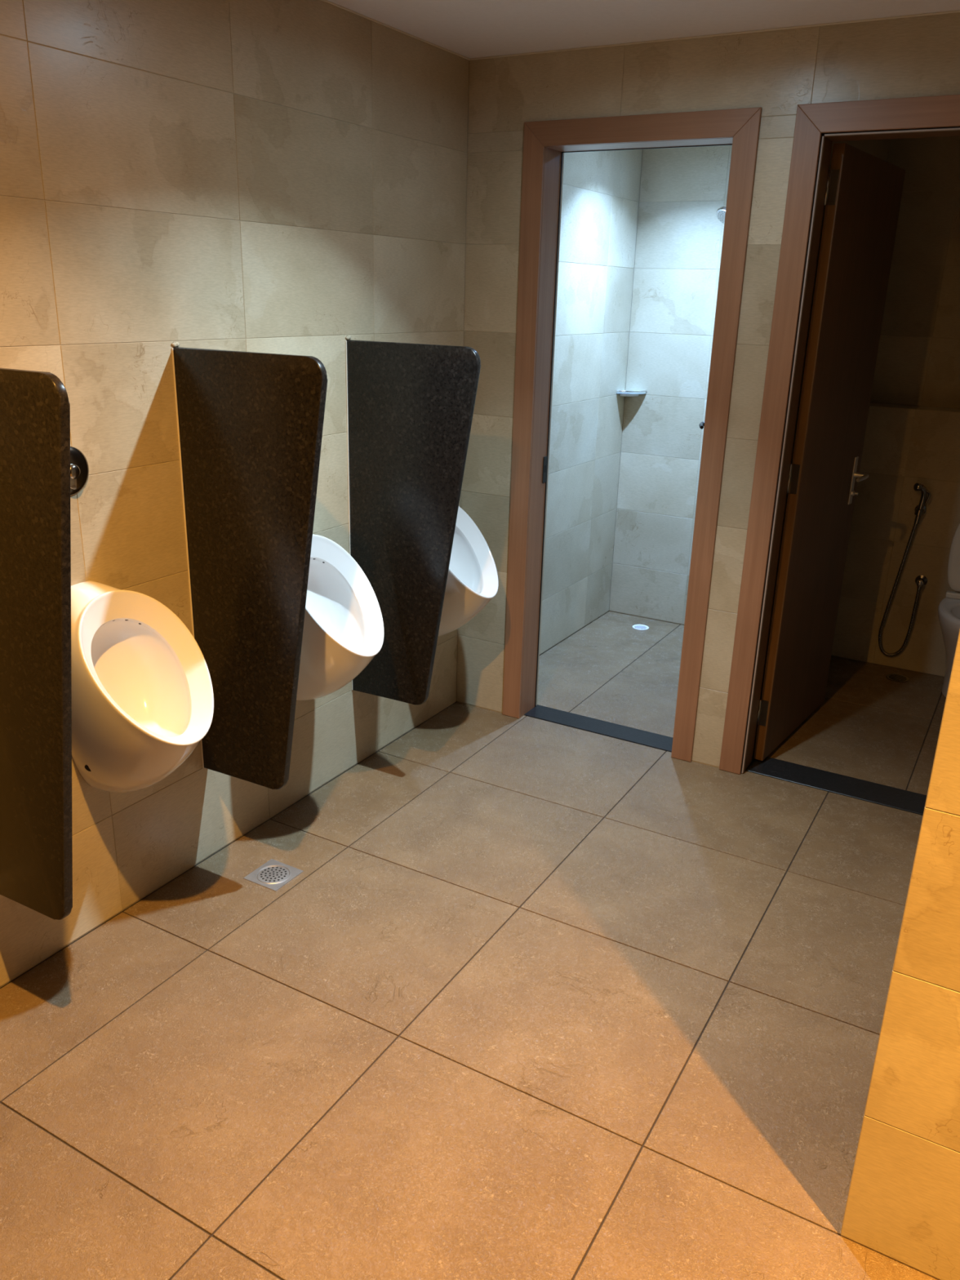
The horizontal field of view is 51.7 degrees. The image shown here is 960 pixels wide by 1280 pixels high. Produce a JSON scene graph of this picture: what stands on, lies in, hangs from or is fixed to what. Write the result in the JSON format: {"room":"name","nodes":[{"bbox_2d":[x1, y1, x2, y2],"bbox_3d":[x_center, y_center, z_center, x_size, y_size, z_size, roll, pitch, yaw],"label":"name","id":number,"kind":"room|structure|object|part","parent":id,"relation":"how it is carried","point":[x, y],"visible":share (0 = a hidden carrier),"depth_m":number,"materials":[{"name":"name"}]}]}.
{"room":"public restroom","nodes":[
{"label":"public restroom","id":0,"kind":"room"},
{"bbox_2d":[0,0,642,987],"bbox_3d":[-0.890,-0.447,2.538,0.180,2.386,6.518,12,22,28],"label":"wall","id":1,"kind":"structure","parent":0,"point":[267,176],"depth_m":2.67,"materials":[{"name":"beige tile"}]},
{"bbox_2d":[0,368,72,919],"bbox_3d":[-0.940,0.050,2.003,0.476,1.194,0.030,12,22,28],"label":"screen","id":2,"kind":"object","parent":1,"relation":"attached to","point":[36,842],"visible":1,"depth_m":1.94,"materials":[{"name":"stone"}]},
{"bbox_2d":[70,446,88,495],"bbox_3d":[-0.947,-0.390,2.296,0.028,0.114,0.114,12,22,28],"label":"button","id":3,"kind":"object","parent":1,"relation":"attached to","point":[79,468],"visible":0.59,"depth_m":2.31,"materials":[{"name":"silver metal"}]},
{"bbox_3d":[-0.942,-0.389,2.293,0.016,0.036,0.036,12,22,28],"label":"push knob","id":4,"kind":"part","parent":3,"relation":"part of","materials":[{"name":"silver metal"}]},
{"bbox_2d":[71,580,213,792],"bbox_3d":[-0.821,0.156,2.402,0.352,0.554,0.314,12,22,28],"label":"urinal","id":5,"kind":"object","parent":1,"relation":"attached to","point":[143,697],"visible":0.9,"depth_m":2.42,"materials":[{"name":"white ceramic"}]},
{"bbox_2d":[90,617,191,737],"bbox_3d":[-0.826,0.106,2.388,0.260,0.300,0.236,12,22,28],"label":"basin","id":6,"kind":"object","parent":5,"relation":"in","point":[144,665],"depth_m":2.46,"materials":[{"name":"white ceramic"}]},
{"bbox_2d":[170,342,327,789],"bbox_3d":[-0.581,-0.147,2.592,0.476,1.194,0.030,12,22,28],"label":"screen","id":7,"kind":"object","parent":1,"relation":"attached to","point":[250,424],"visible":1,"depth_m":2.55,"materials":[{"name":"black stone"}]},
{"bbox_2d":[296,533,383,700],"bbox_3d":[-0.462,-0.041,2.992,0.352,0.554,0.314,12,22,28],"label":"urinal","id":8,"kind":"object","parent":1,"relation":"attached to","point":[343,631],"visible":0.64,"depth_m":3.03,"materials":[{"name":"white ceramic"}]},
{"bbox_2d":[305,556,366,650],"bbox_3d":[-0.467,-0.091,2.978,0.260,0.300,0.236,12,22,28],"label":"basin","id":9,"kind":"object","parent":8,"relation":"in","point":[335,597],"depth_m":3.06,"materials":[{"name":"white ceramic"}]},
{"bbox_2d":[345,335,480,705],"bbox_3d":[-0.223,-0.344,3.182,0.476,1.194,0.030,12,22,28],"label":"screen","id":10,"kind":"object","parent":1,"relation":"attached to","point":[411,406],"visible":1,"depth_m":3.14,"materials":[{"name":"black stone"}]},
{"bbox_2d":[438,506,498,635],"bbox_3d":[-0.105,-0.238,3.579,0.352,0.554,0.314,12,22,28],"label":"urinal","id":11,"kind":"object","parent":1,"relation":"attached to","point":[472,582],"visible":0.37,"depth_m":3.61,"materials":[{"name":"white ceramic"}]},
{"bbox_2d":[448,525,483,594],"bbox_3d":[-0.110,-0.288,3.566,0.260,0.300,0.236,12,22,28],"label":"basin","id":12,"kind":"object","parent":11,"relation":"in","point":[466,561],"depth_m":3.64,"materials":[{"name":"white ceramic"}]},
{"bbox_2d":[321,0,959,60],"bbox_3d":[-0.110,-1.080,0.807,2.600,0.005,4.800,12,22,28],"label":"trim","id":13,"kind":"structure","parent":1,"relation":"attached to","point":[326,1],"depth_m":2.97,"materials":[{"name":"white paint"}]},
{"bbox_2d":[0,611,946,1279],"bbox_3d":[0.677,1.083,2.071,3.900,0.120,6.775,12,22,28],"label":"floor","id":14,"kind":"structure","parent":0,"point":[530,998],"depth_m":2.35,"materials":[{"name":"tile"}]},
{"bbox_2d":[243,858,303,891],"bbox_3d":[-0.606,0.688,2.906,0.124,0.004,0.124,12,22,28],"label":"floor drain","id":15,"kind":"object","parent":14,"relation":"on","point":[273,874],"visible":1,"depth_m":2.90,"materials":[{"name":"metal"}]},
{"bbox_2d":[524,704,672,752],"bbox_3d":[0.491,0.355,3.959,0.654,0.015,0.122,12,22,28],"label":"threshold","id":16,"kind":"object","parent":14,"relation":"on","point":[625,733],"visible":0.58,"depth_m":3.95,"materials":[{"name":"black stone"}]},
{"bbox_2d":[632,624,648,630],"bbox_3d":[0.841,-0.067,5.185,0.086,0.005,0.086,12,22,28],"label":"shower drain","id":17,"kind":"object","parent":14,"relation":"on","point":[639,627],"visible":1,"depth_m":5.18,"materials":[{"name":"white plastic"}]},
{"bbox_2d":[745,753,926,815],"bbox_3d":[1.288,0.521,3.550,0.658,0.015,0.156,12,22,28],"label":"threshold","id":18,"kind":"object","parent":14,"relation":"on","point":[861,789],"visible":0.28,"depth_m":3.54,"materials":[{"name":"black stone"}]},
{"bbox_2d":[885,673,909,682],"bbox_3d":[1.933,0.175,4.583,0.100,0.005,0.100,12,22,28],"label":"drain","id":19,"kind":"object","parent":14,"relation":"on","point":[892,677],"visible":1,"depth_m":4.58,"materials":[{"name":"silver metal"}]},
{"bbox_2d":[937,524,959,697],"bbox_3d":[2.148,-0.251,4.166,0.366,1.096,0.530,12,22,28],"label":"toilet","id":20,"kind":"object","parent":14,"relation":"on","point":[948,609],"visible":0.9,"depth_m":4.30,"materials":[{"name":"white ceramic"}]},
{"bbox_3d":[2.138,0.070,4.277,0.356,0.418,0.526,12,22,28],"label":"bowl","id":21,"kind":"part","parent":20,"relation":"part of","materials":[{"name":"white ceramic"}]},
{"bbox_3d":[2.227,-0.396,4.255,0.366,0.422,0.085,12,22,28],"label":"lid","id":22,"kind":"part","parent":20,"relation":"part of","materials":[{"name":"beige plastic"}]},
{"bbox_2d":[327,0,959,58],"bbox_3d":[0.762,-1.285,1.273,3.900,0.120,6.850,12,22,28],"label":"ceiling","id":23,"kind":"structure","parent":0,"point":[468,28],"depth_m":2.83,"materials":[{"name":"paint"}]},
{"bbox_2d":[608,145,732,625],"bbox_3d":[1.238,-1.206,4.867,1.060,2.386,0.150,12,22,28],"label":"wall","id":24,"kind":"structure","parent":0,"point":[679,238],"depth_m":4.92,"materials":[{"name":"beige tile"}]},
{"bbox_2d":[616,390,647,396],"bbox_3d":[0.763,-1.238,4.980,0.119,0.034,0.119,12,22,28],"label":"soap shelf","id":25,"kind":"object","parent":24,"relation":"attached to","point":[628,393],"visible":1,"depth_m":4.97,"materials":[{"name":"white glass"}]},
{"bbox_2d":[620,394,639,396],"bbox_3d":[0.756,-1.240,5.005,0.072,0.013,0.072,12,22,28],"label":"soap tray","id":26,"kind":"object","parent":25,"relation":"on","point":[627,395],"depth_m":4.99,"materials":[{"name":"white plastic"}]},
{"bbox_3d":[0.762,-1.243,4.981,0.116,0.007,0.116,12,22,28],"label":"shelf plate","id":27,"kind":"part","parent":25,"relation":"part of","materials":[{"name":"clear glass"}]},
{"bbox_3d":[0.766,-1.247,4.965,0.164,0.007,0.030,-4,20,-15],"label":"guard rail","id":28,"kind":"part","parent":25,"relation":"part of","materials":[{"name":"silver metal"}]},
{"bbox_2d":[715,206,725,223],"bbox_3d":[1.145,-1.948,4.464,0.098,0.149,0.214,16,24,36],"label":"shower","id":29,"kind":"object","parent":24,"relation":"attached to","point":[721,212],"visible":0.29,"depth_m":4.42,"materials":[{"name":"silver metal"}]},
{"bbox_2d":[456,12,959,773],"bbox_3d":[1.095,-0.639,3.234,2.900,2.380,0.150,12,22,28],"label":"wall","id":30,"kind":"structure","parent":0,"point":[776,72],"depth_m":3.27,"materials":[{"name":"beige tile"}]},
{"bbox_2d":[502,106,761,761],"bbox_3d":[0.503,-0.665,3.569,0.800,2.173,0.146,12,22,28],"label":"door frame","id":31,"kind":"structure","parent":30,"relation":"attached to","point":[545,143],"depth_m":3.45,"materials":[{"name":"red wood"}]},
{"bbox_3d":[0.156,-0.714,3.681,0.077,2.173,0.012,12,22,28],"label":"casing","id":32,"kind":"part","parent":31,"relation":"part of","materials":[{"name":"red wood"}]},
{"bbox_3d":[0.248,-0.652,3.791,0.003,0.100,0.029,12,22,28],"label":"strike plate","id":33,"kind":"part","parent":31,"relation":"part of","materials":[{"name":"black metal"}]},
{"bbox_3d":[0.497,-1.635,3.166,0.800,0.077,0.012,12,22,28],"label":"casing","id":34,"kind":"part","parent":31,"relation":"part of","materials":[{"name":"red wood"}]},
{"bbox_3d":[0.782,-0.579,3.346,0.077,2.173,0.012,12,22,28],"label":"casing","id":35,"kind":"part","parent":31,"relation":"part of","materials":[{"name":"red wood"}]},
{"bbox_2d":[698,422,704,429],"bbox_3d":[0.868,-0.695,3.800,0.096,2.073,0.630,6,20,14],"label":"shower valve","id":36,"kind":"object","parent":30,"relation":"in","point":[701,424],"depth_m":3.94,"materials":[{"name":"silver metal"}]},
{"bbox_2d":[753,142,905,760],"bbox_3d":[1.297,-0.618,3.615,0.102,2.073,0.750,15,23,33],"label":"door","id":37,"kind":"structure","parent":30,"relation":"in","point":[864,191],"depth_m":3.52,"materials":[{"name":"brown laminate"}]},
{"bbox_3d":[1.457,-0.623,3.865,0.006,0.185,0.036,15,23,33],"label":"handle plate","id":38,"kind":"part","parent":37,"relation":"part of","materials":[{"name":"metal"}]},
{"bbox_3d":[1.468,-0.621,3.796,0.021,0.019,0.108,15,23,33],"label":"lever","id":39,"kind":"part","parent":37,"relation":"part of","materials":[{"name":"metal"}]},
{"bbox_2d":[719,94,959,774],"bbox_3d":[1.287,-0.493,3.140,0.806,2.174,0.130,12,22,28],"label":"door frame","id":40,"kind":"structure","parent":30,"relation":"attached to","point":[817,126],"depth_m":3.13,"materials":[{"name":"red wood"}]},
{"bbox_3d":[0.942,-0.545,3.260,0.078,2.174,0.012,12,22,28],"label":"casing","id":41,"kind":"part","parent":40,"relation":"part of","materials":[{"name":"red wood"}]},
{"bbox_3d":[1.285,-1.465,2.744,0.806,0.078,0.012,12,22,28],"label":"casing","id":42,"kind":"part","parent":40,"relation":"part of","materials":[{"name":"red wood"}]},
{"bbox_2d":[760,138,890,699],"bbox_3d":[1.356,-0.903,4.014,0.007,2.386,1.536,12,22,28],"label":"wall","id":43,"kind":"structure","parent":0,"point":[879,148],"depth_m":3.88,"materials":[{"name":"beige tile"}]},
{"bbox_2d":[831,136,959,676],"bbox_3d":[2.270,-0.995,4.348,1.233,2.386,0.300,12,22,28],"label":"wall","id":44,"kind":"structure","parent":0,"point":[912,437],"depth_m":4.46,"materials":[{"name":"beige tile"}]},
{"bbox_2d":[878,483,930,657],"bbox_3d":[1.957,-0.304,4.530,0.168,0.837,0.092,12,22,28],"label":"bidet sprayer","id":45,"kind":"object","parent":44,"relation":"attached to","point":[920,509],"visible":1,"depth_m":4.54,"materials":[{"name":"silver metal"}]},
{"bbox_3d":[2.001,-0.257,4.506,0.030,0.030,0.021,12,22,28],"label":"valve knob","id":46,"kind":"part","parent":45,"relation":"part of","materials":[{"name":"silver metal"}]},
{"bbox_3d":[1.964,-0.606,4.418,0.049,0.180,0.035,-11,23,-33],"label":"handle","id":47,"kind":"part","parent":45,"relation":"part of","materials":[{"name":"silver metal"}]},
{"bbox_2d":[840,630,959,1279],"bbox_3d":[1.468,0.118,1.106,1.695,2.380,0.150,12,22,28],"label":"wall","id":48,"kind":"structure","parent":0,"point":[903,1205],"depth_m":1.66,"materials":[{"name":"beige tile"}]}
]}

